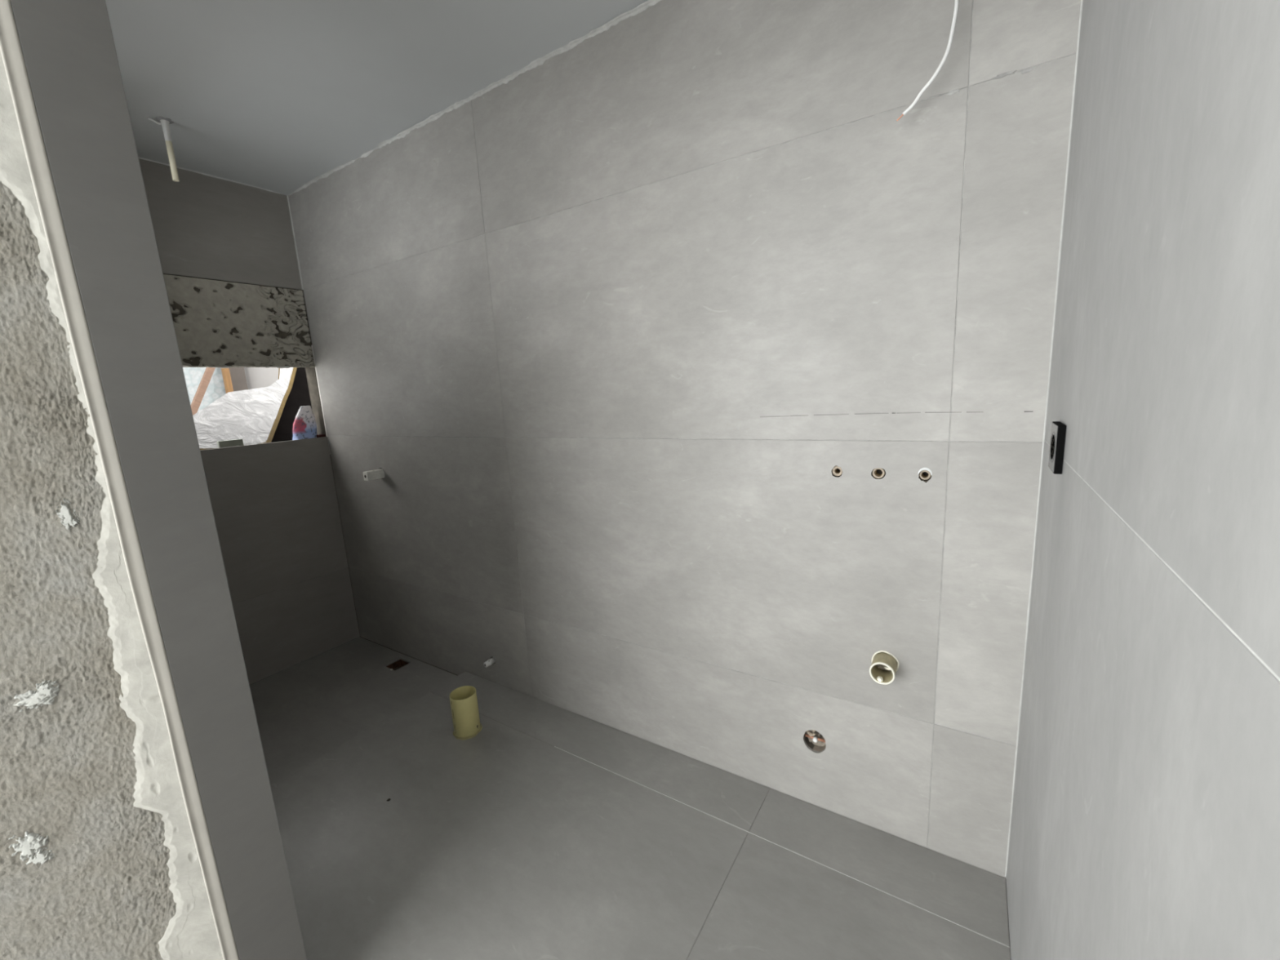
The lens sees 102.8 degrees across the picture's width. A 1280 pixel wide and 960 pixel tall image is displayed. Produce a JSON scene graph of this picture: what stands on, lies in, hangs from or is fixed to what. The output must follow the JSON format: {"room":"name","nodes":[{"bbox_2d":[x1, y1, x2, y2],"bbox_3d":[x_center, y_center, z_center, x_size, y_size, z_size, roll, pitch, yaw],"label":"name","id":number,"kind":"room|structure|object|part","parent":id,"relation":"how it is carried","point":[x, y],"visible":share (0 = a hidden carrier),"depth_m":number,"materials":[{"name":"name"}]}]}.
{"room":"building under construction","nodes":[
{"label":"building under construction","id":0,"kind":"room"},
{"bbox_2d":[0,0,239,959],"bbox_3d":[-1.216,0.070,0.766,0.720,2.500,0.113,-8,11,-24],"label":"wall","id":1,"kind":"structure","parent":0,"point":[107,853],"depth_m":0.87,"materials":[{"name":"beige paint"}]},
{"bbox_2d":[9,0,306,959],"bbox_3d":[-1.084,0.056,1.082,3.277,2.600,0.110,3,12,33],"label":"wall","id":2,"kind":"structure","parent":0,"point":[68,49],"depth_m":0.90,"materials":[{"name":"tile"}]},
{"bbox_2d":[138,158,359,684],"bbox_3d":[-2.172,-0.145,2.517,0.121,2.600,1.157,3,12,33],"label":"wall","id":3,"kind":"structure","parent":0,"point":[227,252],"depth_m":2.68,"materials":[{"name":"tile"}]},
{"bbox_2d":[138,156,281,194],"bbox_3d":[-2.190,-1.416,2.250,0.007,0.007,1.140,3,12,33],"label":"trim","id":4,"kind":"structure","parent":3,"relation":"attached to","point":[139,157],"depth_m":2.45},
{"bbox_2d":[217,439,244,448],"bbox_3d":[-2.108,-0.184,2.633,0.024,0.042,0.104,3,12,33],"label":"tile offcut","id":5,"kind":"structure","parent":3,"relation":"on","point":[235,442],"depth_m":2.62,"materials":[{"name":"grey tile"}]},
{"bbox_2d":[192,367,297,449],"bbox_3d":[-2.284,-0.519,3.015,0.359,0.641,1.464,-4,10,-3],"label":"plastic sheet","id":6,"kind":"object","parent":3,"relation":"on","point":[253,415],"visible":0.56,"depth_m":2.90,"materials":[{"name":"translucent white plastic"}]},
{"bbox_2d":[271,367,312,442],"bbox_3d":[-2.179,-0.556,3.464,0.403,0.679,1.557,-5,10,-11],"label":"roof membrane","id":7,"kind":"object","parent":6,"relation":"attached to","point":[299,396],"visible":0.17,"depth_m":3.29,"materials":[{"name":"black plastic"}]},
{"bbox_2d":[292,405,317,439],"bbox_3d":[-1.916,-0.323,2.909,0.066,0.193,0.135,3,12,33],"label":"bottle","id":8,"kind":"object","parent":3,"relation":"on","point":[304,425],"visible":0.96,"depth_m":2.90,"materials":[{"name":"plastic"}]},
{"bbox_2d":[249,636,457,786],"bbox_3d":[-1.630,1.151,2.446,1.002,0.090,1.156,3,12,33],"label":"floor","id":9,"kind":"structure","parent":0,"point":[304,711],"depth_m":2.54,"materials":[{"name":"tile"}]},
{"bbox_2d":[386,659,408,670],"bbox_3d":[-1.340,1.065,2.839,0.102,0.075,0.094,3,12,33],"label":"floor drain","id":10,"kind":"object","parent":9,"relation":"in","point":[397,664],"visible":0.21,"depth_m":2.87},
{"bbox_2d":[105,0,648,195],"bbox_3d":[-1.454,-1.188,0.356,3.347,0.156,3.630,3,12,33],"label":"ceiling","id":11,"kind":"structure","parent":0,"point":[276,95],"depth_m":1.72,"materials":[{"name":"white paint"}]},
{"bbox_2d":[147,116,179,182],"bbox_3d":[-1.839,-1.284,1.995,0.070,0.217,0.054,-4,10,-6],"label":"conduit","id":12,"kind":"object","parent":11,"relation":"hanging from","point":[165,122],"visible":1,"depth_m":1.99,"materials":[{"name":"white plastic"}]},
{"bbox_2d":[271,671,1010,959],"bbox_3d":[-0.290,1.228,1.502,2.273,0.140,1.300,3,12,33],"label":"floor","id":13,"kind":"structure","parent":0,"point":[550,832],"depth_m":1.53,"materials":[{"name":"tile"}]},
{"bbox_2d":[449,685,482,740],"bbox_3d":[-0.731,1.038,2.161,0.119,0.305,0.120,-8,11,-25],"label":"pipe","id":14,"kind":"object","parent":13,"relation":"in","point":[463,700],"visible":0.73,"depth_m":2.11,"materials":[{"name":"yellow plastic"}]},
{"bbox_2d":[288,0,1080,878],"bbox_3d":[-0.448,-0.177,2.166,3.397,2.600,0.132,3,12,33],"label":"wall","id":15,"kind":"structure","parent":0,"point":[607,331],"depth_m":1.59,"materials":[{"name":"tile"}]},
{"bbox_2d":[286,195,303,289],"bbox_3d":[-1.868,-1.285,2.769,0.005,0.484,0.004,3,12,33],"label":"trim","id":16,"kind":"structure","parent":15,"relation":"attached to","point":[286,196],"depth_m":2.77,"materials":[{"name":"grey metal"}]},
{"bbox_2d":[316,434,325,437],"bbox_3d":[-1.856,-0.252,2.966,0.050,0.026,0.035,3,12,33],"label":"scrap","id":17,"kind":"object","parent":15,"relation":"on","point":[318,435],"visible":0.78,"depth_m":2.95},
{"bbox_2d":[363,468,384,480],"bbox_3d":[-1.391,-0.030,2.706,0.058,0.064,0.129,3,12,33],"label":"plug","id":18,"kind":"object","parent":15,"relation":"attached to","point":[371,475],"visible":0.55,"depth_m":2.67,"materials":[{"name":"white plastic"}]},
{"bbox_2d":[288,0,661,195],"bbox_3d":[-0.498,-1.429,1.837,3.257,0.017,0.016,3,12,33],"label":"trim","id":19,"kind":"structure","parent":15,"relation":"attached to","point":[540,61],"depth_m":1.82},
{"bbox_2d":[483,657,495,667],"bbox_3d":[-0.722,0.883,2.494,0.037,0.040,0.087,3,12,33],"label":"plug","id":20,"kind":"object","parent":15,"relation":"attached to","point":[491,661],"visible":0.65,"depth_m":2.47,"materials":[{"name":"white plastic"}]},
{"bbox_2d":[804,729,826,751],"bbox_3d":[0.575,0.840,1.669,0.075,0.084,0.036,3,12,33],"label":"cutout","id":21,"kind":"object","parent":15,"relation":"attached to","point":[814,736],"visible":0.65,"depth_m":1.67,"materials":[{"name":"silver metal"}]},
{"bbox_2d":[832,465,842,476],"bbox_3d":[0.578,-0.028,1.484,0.032,0.035,0.044,3,12,33],"label":"outlet","id":22,"kind":"object","parent":15,"relation":"attached to","point":[837,471],"visible":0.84,"depth_m":1.47,"materials":[{"name":"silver metal"}]},
{"bbox_2d":[871,467,885,478],"bbox_3d":[0.668,-0.022,1.425,0.039,0.034,0.047,3,12,33],"label":"pipe fitting","id":23,"kind":"object","parent":15,"relation":"attached to","point":[878,473],"visible":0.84,"depth_m":1.41,"materials":[{"name":"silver metal"}]},
{"bbox_2d":[869,650,898,684],"bbox_3d":[0.711,0.532,1.484,0.075,0.075,0.123,3,12,33],"label":"pipe","id":24,"kind":"object","parent":15,"relation":"attached to","point":[883,668],"visible":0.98,"depth_m":1.46,"materials":[{"name":"beige plastic"}]},
{"bbox_2d":[918,467,932,481],"bbox_3d":[0.761,-0.018,1.362,0.032,0.039,0.052,3,12,33],"label":"pipe fitting","id":25,"kind":"object","parent":15,"relation":"attached to","point":[926,473],"visible":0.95,"depth_m":1.35,"materials":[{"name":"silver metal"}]},
{"bbox_2d":[896,0,958,120],"bbox_3d":[0.653,-0.987,1.159,0.113,0.301,0.062,3,12,33],"label":"hanging cable","id":26,"kind":"object","parent":15,"relation":"hanging from","point":[956,3],"visible":1,"depth_m":1.13,"materials":[{"name":"white plastic"}]},
{"bbox_2d":[1004,0,1082,876],"bbox_3d":[0.941,-0.129,1.189,0.003,2.496,0.003,3,12,33],"label":"trim","id":27,"kind":"structure","parent":15,"relation":"attached to","point":[1081,6],"depth_m":1.18,"materials":[{"name":"silver metal"}]},
{"bbox_2d":[1005,0,1279,959],"bbox_3d":[-0.097,0.291,-0.510,0.120,2.600,4.330,3,12,33],"label":"wall","id":28,"kind":"structure","parent":0,"point":[1145,821],"depth_m":0.46,"materials":[{"name":"tile"}]},
{"bbox_2d":[1048,421,1066,474],"bbox_3d":[0.793,-0.063,0.973,0.013,0.090,0.086,3,12,33],"label":"wall socket","id":29,"kind":"object","parent":28,"relation":"attached to","point":[1058,433],"visible":1,"depth_m":0.94,"materials":[{"name":"black plastic"}]},
{"bbox_3d":[0.788,-0.063,0.976,0.001,0.087,0.083,3,12,33],"label":"panel","id":30,"kind":"part","parent":29,"relation":"part of","materials":[{"name":"white plastic"}]},
{"label":"outside","id":31,"kind":"structure","parent":0,"visible":0},
{"bbox_3d":[-3.318,0.284,4.001,1.600,0.050,2.500,3,12,33],"label":"ground","id":32,"kind":"structure","parent":31,"visible":0},
{"bbox_2d":[191,367,215,415],"bbox_3d":[-3.052,-0.330,3.429,0.036,1.352,0.713,3,12,33],"label":"batten","id":33,"kind":"object","parent":32,"relation":"on","point":[208,373],"visible":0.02,"depth_m":3.48,"materials":[{"name":"brown wood"}]},
{"bbox_2d":[182,367,226,412],"bbox_3d":[-3.485,-0.529,3.346,0.060,1.800,1.335,3,12,33],"label":"wall","id":34,"kind":"structure","parent":32,"relation":"on","point":[215,389],"depth_m":3.75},
{"bbox_2d":[221,368,233,393],"bbox_3d":[-3.048,-0.490,3.839,0.050,1.500,0.033,3,12,33],"label":"timber post","id":35,"kind":"object","parent":32,"relation":"on","point":[225,371],"visible":0.02,"depth_m":3.78,"materials":[{"name":"brown wood"}]},
{"bbox_2d":[229,367,248,391],"bbox_3d":[-3.049,-0.507,3.928,0.030,1.500,0.116,3,12,33],"label":"board","id":36,"kind":"object","parent":32,"relation":"on","point":[237,375],"visible":0.02,"depth_m":3.88,"materials":[{"name":"grey wood"}]},
{"bbox_2d":[244,367,279,389],"bbox_3d":[-2.924,-0.540,4.073,0.262,1.500,0.034,-11,13,-38],"label":"sheet","id":37,"kind":"object","parent":32,"relation":"on","point":[256,377],"visible":0.02,"depth_m":3.99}
]}

